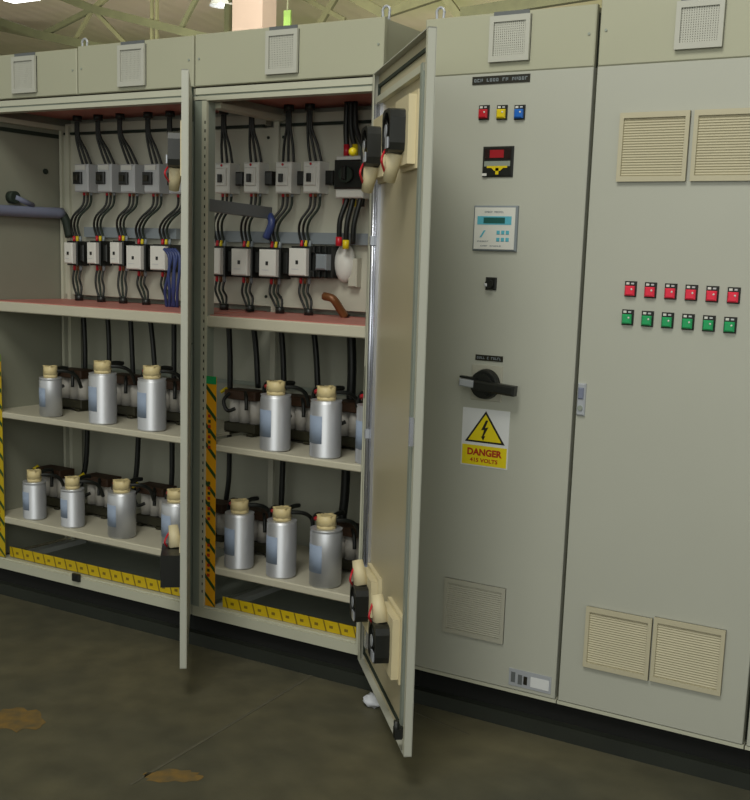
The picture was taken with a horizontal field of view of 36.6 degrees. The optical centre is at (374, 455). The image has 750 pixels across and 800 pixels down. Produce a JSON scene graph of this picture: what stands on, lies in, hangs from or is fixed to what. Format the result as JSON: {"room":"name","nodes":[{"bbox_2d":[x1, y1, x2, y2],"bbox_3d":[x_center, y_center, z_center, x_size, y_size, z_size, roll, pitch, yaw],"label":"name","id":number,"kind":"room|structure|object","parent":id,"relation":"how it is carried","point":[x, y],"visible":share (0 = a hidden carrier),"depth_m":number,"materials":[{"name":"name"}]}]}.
{"room":"electrical room","nodes":[
{"label":"electrical room","id":0,"kind":"room"},
{"bbox_2d":[232,0,276,30],"bbox_3d":[-1.648,-3.881,15.241,0.496,5.400,0.300,8,11,31],"label":"wall pillar","id":1,"kind":"structure","parent":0,"point":[246,14],"depth_m":14.79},
{"bbox_2d":[0,0,601,55],"bbox_3d":[-10.087,-7.239,14.466,52.000,2.500,27.000,8,11,31],"label":"ceiling","id":2,"kind":"structure","parent":0,"point":[40,15],"depth_m":18.04,"materials":[{"name":"metal"}]},
{"bbox_2d":[0,0,207,46],"bbox_3d":[-3.769,-5.676,14.923,5.086,1.159,0.077,8,11,31],"label":"roof truss","id":3,"kind":"object","parent":2,"relation":"attached to","point":[48,34],"visible":0.75,"depth_m":14.77,"materials":[{"name":"metal"}]},
{"bbox_2d":[0,0,593,38],"bbox_3d":[-2.175,-6.358,16.201,12.322,0.917,0.098,8,11,31],"label":"roof truss","id":4,"kind":"object","parent":2,"relation":"attached to","point":[505,5],"visible":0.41,"depth_m":14.33,"materials":[{"name":"metal"}]},
{"bbox_2d":[0,538,749,799],"bbox_3d":[-10.278,-1.360,15.481,52.000,0.200,27.000,8,11,31],"label":"floor","id":5,"kind":"structure","parent":0,"point":[116,703],"depth_m":3.62,"materials":[{"name":"concrete"}]},
{"bbox_2d":[0,707,45,732],"bbox_3d":[-1.173,0.864,3.720,0.162,0.001,0.211,-3,11,-27],"label":"paint spill","id":6,"kind":"object","parent":5,"relation":"on","point":[16,719],"visible":1,"depth_m":3.72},
{"bbox_2d":[143,769,203,782],"bbox_3d":[-0.597,0.946,3.356,0.181,0.001,0.091,1,10,-4],"label":"paint spill","id":7,"kind":"object","parent":5,"relation":"on","point":[167,775],"visible":1,"depth_m":3.35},
{"bbox_2d":[129,675,311,784],"bbox_3d":[-0.461,0.880,3.762,0.012,0.001,1.079,7,11,27],"label":"floor crack","id":8,"kind":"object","parent":5,"relation":"on","point":[310,676],"depth_m":3.67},
{"bbox_2d":[0,538,749,790],"bbox_3d":[-0.152,0.708,4.469,4.600,0.120,0.575,8,11,31],"label":"plinth","id":9,"kind":"object","parent":5,"relation":"on","point":[705,759],"visible":0.38,"depth_m":3.93,"materials":[{"name":"black metal"}]},
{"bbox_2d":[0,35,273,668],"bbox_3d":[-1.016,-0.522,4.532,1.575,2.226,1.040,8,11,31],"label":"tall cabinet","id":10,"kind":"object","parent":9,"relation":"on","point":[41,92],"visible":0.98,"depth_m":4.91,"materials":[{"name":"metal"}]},
{"bbox_2d":[11,55,36,93],"bbox_3d":[-1.414,-1.535,4.570,0.135,0.142,0.014,8,11,31],"label":"air vent","id":11,"kind":"object","parent":10,"relation":"attached to","point":[23,67],"depth_m":4.57,"materials":[{"name":"plastic"}]},
{"bbox_2d":[0,205,72,237],"bbox_3d":[-1.522,-1.036,5.008,0.076,0.134,0.426,10,12,38],"label":"cable conduit","id":12,"kind":"object","parent":10,"relation":"attached to","point":[5,210],"visible":0.96,"depth_m":5.03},
{"bbox_2d":[22,468,64,519],"bbox_3d":[-1.479,0.161,5.022,0.142,0.215,0.188,8,11,31],"label":"capacitor","id":13,"kind":"object","parent":10,"relation":"on","point":[34,487],"visible":0.98,"depth_m":4.95,"materials":[{"name":"metal"}]},
{"bbox_2d":[33,464,74,509],"bbox_3d":[-1.492,0.140,5.214,0.176,0.190,0.146,8,11,31],"label":"reactor","id":14,"kind":"object","parent":10,"relation":"on","point":[53,485],"visible":0.39,"depth_m":5.20,"materials":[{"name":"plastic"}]},
{"bbox_2d":[39,365,82,416],"bbox_3d":[-1.369,-0.285,4.886,0.136,0.215,0.185,8,11,31],"label":"capacitor","id":15,"kind":"object","parent":10,"relation":"on","point":[50,384],"visible":1,"depth_m":4.81,"materials":[{"name":"metal"}]},
{"bbox_2d":[57,367,92,410],"bbox_3d":[-1.358,-0.302,5.063,0.176,0.190,0.146,8,11,31],"label":"reactor","id":16,"kind":"object","parent":10,"relation":"on","point":[74,397],"visible":0.56,"depth_m":5.04,"materials":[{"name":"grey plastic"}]},
{"bbox_2d":[64,236,88,270],"bbox_3d":[-1.337,-0.911,5.106,0.088,0.152,0.100,8,11,31],"label":"contactor","id":17,"kind":"object","parent":10,"relation":"in","point":[75,251],"visible":0.96,"depth_m":5.08,"materials":[{"name":"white plastic"}]},
{"bbox_2d":[70,195,92,235],"bbox_3d":[-1.318,-1.070,5.066,0.126,0.191,0.048,8,11,31],"label":"cable","id":18,"kind":"object","parent":17,"relation":"attached to","point":[85,208],"visible":1,"depth_m":5.05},
{"bbox_2d":[72,115,91,163],"bbox_3d":[-1.288,-1.392,5.008,0.094,0.220,0.038,4,10,11],"label":"cable","id":19,"kind":"object","parent":10,"relation":"attached to","point":[76,119],"visible":0.94,"depth_m":5.01,"materials":[{"name":"black plastic"}]},
{"bbox_2d":[60,475,104,527],"bbox_3d":[-1.280,0.188,4.901,0.142,0.215,0.188,8,11,31],"label":"capacitor","id":20,"kind":"object","parent":10,"relation":"on","point":[72,500],"visible":1,"depth_m":4.83,"materials":[{"name":"metal"}]},
{"bbox_2d":[81,317,87,368],"bbox_3d":[-1.321,-0.504,5.153,0.032,0.366,0.022,8,11,31],"label":"cable","id":21,"kind":"object","parent":10,"relation":"hanging from","point":[83,320],"visible":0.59,"depth_m":5.14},
{"bbox_2d":[73,164,99,194],"bbox_3d":[-1.283,-1.223,5.027,0.084,0.132,0.096,8,11,31],"label":"switch","id":22,"kind":"object","parent":10,"relation":"attached to","point":[84,176],"visible":0.99,"depth_m":5.00,"materials":[{"name":"grey plastic"}]},
{"bbox_2d":[0,301,180,324],"bbox_3d":[-1.063,-0.613,4.804,1.160,0.042,0.488,8,11,31],"label":"shelf","id":23,"kind":"object","parent":10,"relation":"attached to","point":[156,312],"depth_m":4.64,"materials":[{"name":"metal"}]},
{"bbox_2d":[87,236,111,270],"bbox_3d":[-1.216,-0.898,5.033,0.088,0.152,0.100,8,11,31],"label":"contactor","id":24,"kind":"object","parent":10,"relation":"in","point":[98,251],"visible":0.97,"depth_m":5.01,"materials":[{"name":"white plastic"}]},
{"bbox_2d":[93,195,115,235],"bbox_3d":[-1.198,-1.055,4.994,0.123,0.186,0.048,8,11,31],"label":"cable","id":25,"kind":"object","parent":24,"relation":"attached to","point":[104,208],"visible":1,"depth_m":4.98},
{"bbox_2d":[79,472,121,518],"bbox_3d":[-1.242,0.174,5.064,0.176,0.190,0.146,8,11,31],"label":"reactor","id":26,"kind":"object","parent":10,"relation":"on","point":[96,504],"visible":0.52,"depth_m":5.05,"materials":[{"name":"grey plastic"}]},
{"bbox_2d":[93,114,114,163],"bbox_3d":[-1.175,-1.376,4.941,0.105,0.222,0.038,4,10,13],"label":"cable","id":27,"kind":"object","parent":10,"relation":"attached to","point":[97,118],"visible":0.96,"depth_m":4.94,"materials":[{"name":"black plastic"}]},
{"bbox_2d":[96,164,120,195],"bbox_3d":[-1.165,-1.205,4.956,0.084,0.132,0.096,8,11,31],"label":"switch","id":28,"kind":"object","parent":10,"relation":"attached to","point":[107,174],"visible":0.99,"depth_m":4.93,"materials":[{"name":"grey plastic"}]},
{"bbox_2d":[88,360,136,424],"bbox_3d":[-1.111,-0.270,4.723,0.160,0.258,0.196,8,11,31],"label":"capacitor","id":29,"kind":"object","parent":10,"relation":"on","point":[102,383],"visible":1,"depth_m":4.64,"materials":[{"name":"metal"}]},
{"bbox_2d":[5,499,223,555],"bbox_3d":[-1.093,0.307,4.963,1.160,0.030,0.488,8,11,31],"label":"shelf","id":30,"kind":"object","parent":10,"relation":"attached to","point":[147,539],"depth_m":4.84,"materials":[{"name":"metal"}]},
{"bbox_2d":[2,404,235,442],"bbox_3d":[-1.078,-0.152,4.884,1.160,0.026,0.488,8,11,31],"label":"shelf","id":31,"kind":"object","parent":10,"relation":"attached to","point":[70,418],"depth_m":4.75,"materials":[{"name":"metal"}]},
{"bbox_2d":[110,236,134,270],"bbox_3d":[-1.099,-0.885,4.961,0.088,0.152,0.100,8,11,31],"label":"contactor","id":32,"kind":"object","parent":10,"relation":"in","point":[117,248],"visible":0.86,"depth_m":4.93,"materials":[{"name":"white plastic"}]},
{"bbox_2d":[116,196,138,235],"bbox_3d":[-1.082,-1.039,4.923,0.120,0.179,0.048,8,11,31],"label":"cable","id":33,"kind":"object","parent":32,"relation":"attached to","point":[125,212],"visible":1,"depth_m":4.91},
{"bbox_2d":[115,113,137,163],"bbox_3d":[-1.062,-1.359,4.874,0.111,0.225,0.038,4,10,13],"label":"cable","id":34,"kind":"object","parent":10,"relation":"attached to","point":[119,117],"visible":0.96,"depth_m":4.87,"materials":[{"name":"black plastic"}]},
{"bbox_2d":[116,373,140,418],"bbox_3d":[-1.089,-0.266,4.901,0.176,0.190,0.146,8,11,31],"label":"reactor","id":35,"kind":"object","parent":10,"relation":"on","point":[126,391],"visible":0.55,"depth_m":4.87,"materials":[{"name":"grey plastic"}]},
{"bbox_2d":[107,477,155,538],"bbox_3d":[-1.038,0.210,4.752,0.163,0.238,0.200,8,11,31],"label":"capacitor","id":36,"kind":"object","parent":10,"relation":"on","point":[121,499],"visible":1,"depth_m":4.67,"materials":[{"name":"metal"}]},
{"bbox_2d":[117,43,145,86],"bbox_3d":[-0.916,-1.469,4.270,0.135,0.150,0.014,8,11,31],"label":"air vent","id":37,"kind":"object","parent":10,"relation":"attached to","point":[131,57],"depth_m":4.27,"materials":[{"name":"plastic"}]},
{"bbox_2d":[128,321,135,373],"bbox_3d":[-1.072,-0.454,5.005,0.043,0.399,0.022,8,11,31],"label":"cable","id":38,"kind":"object","parent":10,"relation":"hanging from","point":[130,323],"visible":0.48,"depth_m":4.99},
{"bbox_2d":[84,227,179,238],"bbox_3d":[-1.070,-0.977,4.973,0.544,0.044,0.026,8,11,31],"label":"channel","id":39,"kind":"object","parent":10,"relation":"attached to","point":[109,232],"visible":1,"depth_m":4.95,"materials":[{"name":"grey plastic"}]},
{"bbox_2d":[118,164,145,195],"bbox_3d":[-1.050,-1.186,4.887,0.084,0.132,0.096,8,11,31],"label":"switch","id":40,"kind":"object","parent":10,"relation":"attached to","point":[130,176],"visible":0.99,"depth_m":4.86,"materials":[{"name":"grey plastic"}]},
{"bbox_2d":[126,239,152,276],"bbox_3d":[-1.004,-0.856,4.907,0.118,0.160,0.100,8,11,31],"label":"contactor","id":41,"kind":"object","parent":10,"relation":"attached to","point":[137,255],"visible":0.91,"depth_m":4.88,"materials":[{"name":"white plastic"}]},
{"bbox_2d":[135,196,162,239],"bbox_3d":[-0.977,-1.016,4.861,0.148,0.194,0.048,8,11,31],"label":"cable","id":42,"kind":"object","parent":41,"relation":"attached to","point":[147,214],"visible":1,"depth_m":4.84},
{"bbox_2d":[143,112,162,163],"bbox_3d":[-0.936,-1.342,4.800,0.087,0.226,0.040,2,10,0],"label":"cable","id":43,"kind":"object","parent":10,"relation":"attached to","point":[147,115],"visible":0.93,"depth_m":4.79,"materials":[{"name":"black plastic"}]},
{"bbox_2d":[132,481,176,529],"bbox_3d":[-0.967,0.211,4.898,0.176,0.190,0.146,8,11,31],"label":"reactor","id":44,"kind":"object","parent":10,"relation":"on","point":[150,514],"visible":0.65,"depth_m":4.89,"materials":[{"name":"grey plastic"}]},
{"bbox_2d":[142,164,168,196],"bbox_3d":[-0.933,-1.169,4.817,0.084,0.132,0.096,8,11,31],"label":"switch","id":45,"kind":"object","parent":10,"relation":"attached to","point":[154,181],"visible":1,"depth_m":4.79,"materials":[{"name":"grey plastic"}]},
{"bbox_2d":[137,365,180,431],"bbox_3d":[-0.881,-0.238,4.584,0.160,0.258,0.196,8,11,31],"label":"capacitor","id":46,"kind":"object","parent":10,"relation":"on","point":[151,387],"visible":0.96,"depth_m":4.51,"materials":[{"name":"metal"}]},
{"bbox_2d":[150,239,180,276],"bbox_3d":[-0.888,-0.842,4.836,0.118,0.160,0.100,8,11,31],"label":"contactor","id":47,"kind":"object","parent":10,"relation":"in","point":[158,257],"visible":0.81,"depth_m":4.81,"materials":[{"name":"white plastic"}]},
{"bbox_2d":[158,197,180,240],"bbox_3d":[-0.859,-0.999,4.791,0.149,0.190,0.048,8,11,31],"label":"cable","id":48,"kind":"object","parent":47,"relation":"attached to","point":[173,214],"visible":0.8,"depth_m":4.78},
{"bbox_2d":[161,487,179,545],"bbox_3d":[-0.787,0.244,4.600,0.163,0.238,0.200,8,11,31],"label":"capacitor","id":49,"kind":"object","parent":10,"relation":"on","point":[170,507],"visible":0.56,"depth_m":4.51,"materials":[{"name":"metal"}]},
{"bbox_2d":[163,248,180,307],"bbox_3d":[-0.839,-0.737,4.721,0.118,0.253,0.053,8,11,31],"label":"wire","id":50,"kind":"object","parent":10,"relation":"on","point":[173,254],"visible":0.96,"depth_m":4.70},
{"bbox_2d":[169,442,174,484],"bbox_3d":[-0.885,0.005,4.935,0.029,0.314,0.023,8,11,31],"label":"cable","id":51,"kind":"object","parent":10,"relation":"hanging from","point":[171,444],"visible":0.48,"depth_m":4.93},
{"bbox_2d":[166,378,180,424],"bbox_3d":[-0.856,-0.234,4.761,0.176,0.190,0.146,8,11,31],"label":"reactor","id":52,"kind":"object","parent":10,"relation":"on","point":[173,385],"visible":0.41,"depth_m":4.74,"materials":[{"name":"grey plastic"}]},
{"bbox_2d":[171,324,176,377],"bbox_3d":[-0.864,-0.442,4.877,0.022,0.364,0.022,8,11,31],"label":"cable","id":53,"kind":"object","parent":10,"relation":"hanging from","point":[173,326],"visible":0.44,"depth_m":4.87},
{"bbox_2d":[214,240,233,281],"bbox_3d":[-0.633,-0.803,4.683,0.118,0.170,0.100,8,11,31],"label":"contactor","id":54,"kind":"object","parent":10,"relation":"in","point":[222,253],"visible":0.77,"depth_m":4.65,"materials":[{"name":"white plastic"}]},
{"bbox_2d":[219,111,233,162],"bbox_3d":[-0.607,-1.295,4.590,0.063,0.226,0.046,8,11,31],"label":"cable","id":55,"kind":"object","parent":10,"relation":"attached to","point":[224,135],"visible":0.84,"depth_m":4.59,"materials":[{"name":"black plastic"}]},
{"bbox_2d":[215,163,243,196],"bbox_3d":[-0.589,-1.121,4.612,0.124,0.132,0.092,8,11,31],"label":"switch","id":56,"kind":"object","parent":10,"relation":"attached to","point":[229,178],"visible":0.99,"depth_m":4.60,"materials":[{"name":"white plastic"}]},
{"bbox_2d":[231,241,261,282],"bbox_3d":[-0.514,-0.787,4.612,0.118,0.170,0.100,8,11,31],"label":"contactor","id":57,"kind":"object","parent":10,"relation":"in","point":[245,259],"visible":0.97,"depth_m":4.58,"materials":[{"name":"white plastic"}]},
{"bbox_2d":[240,197,260,243],"bbox_3d":[-0.507,-0.950,4.579,0.094,0.196,0.048,8,11,31],"label":"cable","id":58,"kind":"object","parent":57,"relation":"attached to","point":[251,198],"visible":0.81,"depth_m":4.58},
{"bbox_2d":[244,162,275,196],"bbox_3d":[-0.464,-1.105,4.536,0.124,0.132,0.092,8,11,31],"label":"switch","id":59,"kind":"object","parent":10,"relation":"attached to","point":[258,178],"visible":1,"depth_m":4.52,"materials":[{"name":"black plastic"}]},
{"bbox_2d":[191,5,436,756],"bbox_3d":[0.001,-0.398,4.003,0.867,2.240,1.713,-5,12,-33],"label":"tall cabinet","id":60,"kind":"object","parent":9,"relation":"on","point":[382,64],"visible":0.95,"depth_m":3.93,"materials":[{"name":"metal"}]},
{"bbox_2d":[215,499,227,541],"bbox_3d":[-0.693,0.273,4.736,0.176,0.190,0.146,8,11,31],"label":"reactor","id":61,"kind":"object","parent":60,"relation":"on","point":[221,505],"visible":0.09,"depth_m":4.70,"materials":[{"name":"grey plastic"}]},
{"bbox_2d":[223,434,231,499],"bbox_3d":[-0.620,0.043,4.775,0.036,0.298,0.021,8,11,31],"label":"cable","id":62,"kind":"object","parent":60,"relation":"hanging from","point":[229,455],"visible":0.7,"depth_m":4.77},
{"bbox_2d":[226,328,232,388],"bbox_3d":[-0.607,-0.427,4.719,0.036,0.324,0.023,8,11,31],"label":"cable","id":63,"kind":"object","parent":60,"relation":"hanging from","point":[228,330],"visible":0.69,"depth_m":4.71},
{"bbox_2d":[209,199,275,239],"bbox_3d":[-0.511,-0.906,4.369,0.070,0.138,0.394,8,11,31],"label":"cable conduit","id":64,"kind":"object","parent":60,"relation":"attached to","point":[217,206],"visible":1,"depth_m":4.38,"materials":[{"name":"grey plastic"}]},
{"bbox_2d":[220,387,266,436],"bbox_3d":[-0.540,-0.181,4.572,0.176,0.190,0.146,8,11,31],"label":"reactor","id":65,"kind":"object","parent":60,"relation":"on","point":[244,410],"visible":0.94,"depth_m":4.55,"materials":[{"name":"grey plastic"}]},
{"bbox_2d":[224,496,268,569],"bbox_3d":[-0.513,0.293,4.436,0.160,0.265,0.196,8,11,31],"label":"capacitor","id":66,"kind":"object","parent":60,"relation":"on","point":[239,520],"visible":0.94,"depth_m":4.36,"materials":[{"name":"metal"}]},
{"bbox_2d":[248,117,262,162],"bbox_3d":[-0.482,-1.278,4.515,0.064,0.226,0.046,8,11,31],"label":"cable","id":67,"kind":"object","parent":60,"relation":"attached to","point":[251,134],"visible":0.73,"depth_m":4.52,"materials":[{"name":"black plastic"}]},
{"bbox_2d":[251,330,260,387],"bbox_3d":[-0.491,-0.426,4.647,0.057,0.297,0.022,8,11,31],"label":"cable","id":68,"kind":"object","parent":60,"relation":"hanging from","point":[253,332],"visible":0.79,"depth_m":4.64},
{"bbox_2d":[249,507,272,556],"bbox_3d":[-0.471,0.304,4.602,0.176,0.190,0.146,8,11,31],"label":"reactor","id":69,"kind":"object","parent":60,"relation":"on","point":[260,514],"visible":0.34,"depth_m":4.59,"materials":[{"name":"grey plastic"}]},
{"bbox_2d":[259,242,290,284],"bbox_3d":[-0.394,-0.770,4.539,0.118,0.170,0.100,8,11,31],"label":"contactor","id":70,"kind":"object","parent":60,"relation":"attached to","point":[273,262],"visible":0.97,"depth_m":4.51,"materials":[{"name":"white plastic"}]},
{"bbox_2d":[269,196,293,244],"bbox_3d":[-0.380,-0.932,4.502,0.112,0.195,0.048,8,11,31],"label":"cable","id":71,"kind":"object","parent":70,"relation":"attached to","point":[287,198],"visible":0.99,"depth_m":4.49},
{"bbox_2d":[278,461,285,505],"bbox_3d":[-0.379,0.076,4.630,0.029,0.299,0.023,8,11,31],"label":"cable","id":72,"kind":"object","parent":60,"relation":"hanging from","point":[282,463],"visible":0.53,"depth_m":4.63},
{"bbox_2d":[265,28,299,74],"bbox_3d":[-0.320,-1.392,3.910,0.135,0.145,0.014,8,11,31],"label":"air vent","id":73,"kind":"object","parent":60,"relation":"attached to","point":[282,45],"depth_m":3.91,"materials":[{"name":"plastic"}]},
{"bbox_2d":[279,332,286,389],"bbox_3d":[-0.374,-0.412,4.577,0.047,0.293,0.022,8,11,31],"label":"cable","id":74,"kind":"object","parent":60,"relation":"hanging from","point":[281,334],"visible":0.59,"depth_m":4.57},
{"bbox_2d":[215,545,352,602],"bbox_3d":[-0.239,0.449,4.452,0.770,0.030,0.488,8,11,31],"label":"shelf","id":75,"kind":"object","parent":60,"relation":"attached to","point":[256,574],"depth_m":4.31,"materials":[{"name":"metal"}]},
{"bbox_2d":[260,380,309,451],"bbox_3d":[-0.358,-0.157,4.271,0.162,0.258,0.198,8,11,31],"label":"capacitor","id":76,"kind":"object","parent":60,"relation":"on","point":[275,405],"visible":1,"depth_m":4.19,"materials":[{"name":"metal"}]},
{"bbox_2d":[207,315,364,337],"bbox_3d":[-0.208,-0.497,4.289,0.770,0.042,0.488,8,11,31],"label":"shelf","id":77,"kind":"object","parent":60,"relation":"attached to","point":[353,326],"depth_m":4.11,"materials":[{"name":"metal"}]},
{"bbox_2d":[282,104,294,161],"bbox_3d":[-0.346,-1.259,4.433,0.065,0.227,0.046,8,11,31],"label":"cable","id":78,"kind":"object","parent":60,"relation":"attached to","point":[288,108],"visible":0.98,"depth_m":4.42,"materials":[{"name":"black plastic"}]},
{"bbox_2d":[216,434,360,471],"bbox_3d":[-0.224,-0.026,4.370,0.770,0.026,0.488,8,11,31],"label":"shelf","id":79,"kind":"object","parent":60,"relation":"attached to","point":[298,452],"depth_m":4.22,"materials":[{"name":"metal"}]},
{"bbox_2d":[275,162,303,196],"bbox_3d":[-0.329,-1.085,4.455,0.124,0.132,0.092,8,11,31],"label":"switch","id":80,"kind":"object","parent":60,"relation":"attached to","point":[289,175],"visible":0.97,"depth_m":4.44,"materials":[{"name":"black plastic"}]},
{"bbox_2d":[266,503,314,578],"bbox_3d":[-0.341,0.317,4.332,0.160,0.265,0.196,8,11,31],"label":"capacitor","id":81,"kind":"object","parent":60,"relation":"on","point":[281,536],"visible":0.95,"depth_m":4.25,"materials":[{"name":"metal"}]},
{"bbox_2d":[214,231,367,244],"bbox_3d":[-0.359,-0.874,4.545,0.820,0.044,0.026,8,11,31],"label":"channel","id":82,"kind":"object","parent":60,"relation":"attached to","point":[230,236],"visible":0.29,"depth_m":4.51,"materials":[{"name":"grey plastic"}]},
{"bbox_2d":[289,240,312,283],"bbox_3d":[-0.270,-0.761,4.463,0.118,0.170,0.100,8,11,31],"label":"contactor","id":83,"kind":"object","parent":60,"relation":"in","point":[300,257],"visible":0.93,"depth_m":4.43,"materials":[{"name":"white plastic"}]},
{"bbox_2d":[298,197,320,243],"bbox_3d":[-0.261,-0.920,4.430,0.098,0.187,0.048,8,11,31],"label":"cable","id":84,"kind":"object","parent":83,"relation":"attached to","point":[310,198],"visible":1,"depth_m":4.42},
{"bbox_2d":[291,393,316,444],"bbox_3d":[-0.306,-0.149,4.431,0.176,0.190,0.146,8,11,31],"label":"reactor","id":85,"kind":"object","parent":60,"relation":"on","point":[300,413],"visible":0.37,"depth_m":4.41,"materials":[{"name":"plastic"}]},
{"bbox_2d":[298,282,312,315],"bbox_3d":[-0.272,-0.622,4.476,0.040,0.131,0.097,-3,11,-28],"label":"cable","id":86,"kind":"object","parent":60,"relation":"on","point":[308,311],"visible":1,"depth_m":4.47,"materials":[{"name":"black plastic"}]},
{"bbox_2d":[305,103,322,160],"bbox_3d":[-0.237,-1.244,4.368,0.072,0.227,0.046,8,11,31],"label":"cable","id":87,"kind":"object","parent":60,"relation":"attached to","point":[309,107],"visible":0.99,"depth_m":4.37,"materials":[{"name":"black plastic"}]},
{"bbox_2d":[311,335,320,385],"bbox_3d":[-0.237,-0.396,4.493,0.057,0.287,0.022,8,11,31],"label":"cable","id":88,"kind":"object","parent":60,"relation":"hanging from","point":[314,337],"visible":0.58,"depth_m":4.49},
{"bbox_2d":[303,161,333,196],"bbox_3d":[-0.216,-1.070,4.387,0.124,0.132,0.092,8,11,31],"label":"switch","id":89,"kind":"object","parent":60,"relation":"attached to","point":[317,176],"visible":0.98,"depth_m":4.37,"materials":[{"name":"black plastic"}]},
{"bbox_2d":[310,246,339,278],"bbox_3d":[-0.199,-0.754,4.419,0.095,0.124,0.102,8,11,31],"label":"power contactor","id":90,"kind":"object","parent":60,"relation":"attached to","point":[323,262],"visible":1,"depth_m":4.39,"materials":[{"name":"black plastic"}]},
{"bbox_2d":[309,385,356,458],"bbox_3d":[-0.165,-0.131,4.155,0.162,0.258,0.198,8,11,31],"label":"capacitor","id":91,"kind":"object","parent":60,"relation":"on","point":[325,410],"visible":0.98,"depth_m":4.07,"materials":[{"name":"metal"}]},
{"bbox_2d":[309,510,358,588],"bbox_3d":[-0.168,0.340,4.230,0.168,0.265,0.206,8,11,31],"label":"capacitor","id":92,"kind":"object","parent":60,"relation":"on","point":[325,547],"visible":0.98,"depth_m":4.15,"materials":[{"name":"metal"}]},
{"bbox_2d":[322,292,349,317],"bbox_3d":[-0.148,-0.575,4.353,0.115,0.101,0.056,-1,10,-18],"label":"cable","id":93,"kind":"object","parent":60,"relation":"on","point":[333,299],"visible":0.98,"depth_m":4.33,"materials":[{"name":"orange metal"}]},
{"bbox_2d":[338,470,349,518],"bbox_3d":[-0.121,0.111,4.474,0.047,0.298,0.034,8,11,31],"label":"cable","id":94,"kind":"object","parent":60,"relation":"hanging from","point":[345,475],"visible":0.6,"depth_m":4.46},
{"bbox_2d":[337,522,358,570],"bbox_3d":[-0.110,0.353,4.385,0.176,0.190,0.146,8,11,31],"label":"reactor","id":95,"kind":"object","parent":60,"relation":"on","point":[350,542],"visible":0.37,"depth_m":4.37,"materials":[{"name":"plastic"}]},
{"bbox_2d":[335,244,361,286],"bbox_3d":[-0.110,-0.739,4.397,0.105,0.165,0.069,8,11,31],"label":"cover","id":96,"kind":"object","parent":60,"relation":"attached to","point":[347,266],"visible":0.85,"depth_m":4.37,"materials":[{"name":"white plastic"}]},
{"bbox_2d":[346,337,356,399],"bbox_3d":[-0.095,-0.319,4.417,0.047,0.404,0.034,8,11,31],"label":"cable","id":97,"kind":"object","parent":60,"relation":"hanging from","point":[351,342],"visible":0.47,"depth_m":4.40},
{"bbox_2d":[334,144,368,206],"bbox_3d":[-0.086,-1.058,4.281,0.124,0.230,0.136,8,11,31],"label":"circuit breaker","id":98,"kind":"object","parent":60,"relation":"attached to","point":[347,181],"visible":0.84,"depth_m":4.26,"materials":[{"name":"black plastic"}]},
{"bbox_2d":[335,198,362,248],"bbox_3d":[-0.096,-0.899,4.310,0.110,0.224,0.048,8,11,31],"label":"cable","id":99,"kind":"object","parent":98,"relation":"attached to","point":[346,202],"visible":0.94,"depth_m":4.30,"materials":[{"name":"black plastic"}]},
{"bbox_2d":[341,399,362,447],"bbox_3d":[-0.093,-0.120,4.302,0.176,0.190,0.146,8,11,31],"label":"reactor","id":100,"kind":"object","parent":60,"relation":"on","point":[348,433],"visible":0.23,"depth_m":4.29,"materials":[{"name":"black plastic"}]},
{"bbox_2d":[343,101,360,146],"bbox_3d":[-0.075,-1.246,4.263,0.101,0.178,0.022,8,11,31],"label":"cable","id":101,"kind":"object","parent":60,"relation":"attached to","point":[350,124],"visible":0.88,"depth_m":4.26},
{"bbox_2d":[355,390,362,464],"bbox_3d":[0.003,-0.108,4.053,0.162,0.258,0.198,8,11,31],"label":"capacitor","id":102,"kind":"object","parent":60,"relation":"on","point":[359,411],"visible":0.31,"depth_m":3.99,"materials":[{"name":"metal"}]},
{"bbox_2d":[415,4,600,702],"bbox_3d":[0.503,-0.349,3.857,0.591,2.212,0.626,8,11,31],"label":"tall cabinet","id":103,"kind":"object","parent":9,"relation":"on","point":[515,90],"visible":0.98,"depth_m":3.62,"materials":[{"name":"metal"}]},
{"bbox_2d":[442,577,505,643],"bbox_3d":[0.330,0.517,3.799,0.227,0.190,0.008,8,11,31],"label":"ventilation grille","id":104,"kind":"object","parent":103,"relation":"attached to","point":[473,608],"depth_m":3.80,"materials":[{"name":"metal"}]},
{"bbox_2d":[488,13,531,62],"bbox_3d":[0.412,-1.277,3.470,0.135,0.135,0.014,8,11,31],"label":"air vent","id":105,"kind":"object","parent":103,"relation":"attached to","point":[509,34],"depth_m":3.47,"materials":[{"name":"plastic"}]},
{"bbox_2d":[557,0,749,748],"bbox_3d":[1.020,-0.265,3.576,0.604,2.175,0.579,8,11,31],"label":"tall cabinet","id":106,"kind":"object","parent":9,"relation":"on","point":[656,629],"visible":0.99,"depth_m":3.35,"materials":[{"name":"metal"}]},
{"bbox_2d":[582,606,652,680],"bbox_3d":[0.756,0.584,3.541,0.212,0.198,0.012,8,11,31],"label":"ventilation grille","id":107,"kind":"object","parent":106,"relation":"attached to","point":[617,641],"depth_m":3.54,"materials":[{"name":"plastic"}]},
{"bbox_2d":[616,110,690,181],"bbox_3d":[0.805,-0.895,3.285,0.206,0.196,0.012,8,11,31],"label":"ventilation grille","id":108,"kind":"object","parent":106,"relation":"attached to","point":[652,145],"depth_m":3.28,"materials":[{"name":"plastic"}]},
{"bbox_2d":[649,616,726,695],"bbox_3d":[0.943,0.605,3.428,0.216,0.203,0.012,8,11,31],"label":"ventilation grille","id":109,"kind":"object","parent":106,"relation":"attached to","point":[688,655],"depth_m":3.43,"materials":[{"name":"plastic"}]},
{"bbox_2d":[674,0,726,49],"bbox_3d":[0.908,-1.207,3.172,0.135,0.130,0.014,8,11,31],"label":"air vent","id":110,"kind":"object","parent":106,"relation":"attached to","point":[698,24],"depth_m":3.17,"materials":[{"name":"plastic"}]},
{"bbox_2d":[689,108,749,180],"bbox_3d":[0.991,-0.869,3.173,0.206,0.196,0.012,8,11,31],"label":"ventilation grille","id":111,"kind":"object","parent":106,"relation":"attached to","point":[719,138],"depth_m":3.19,"materials":[{"name":"plastic"}]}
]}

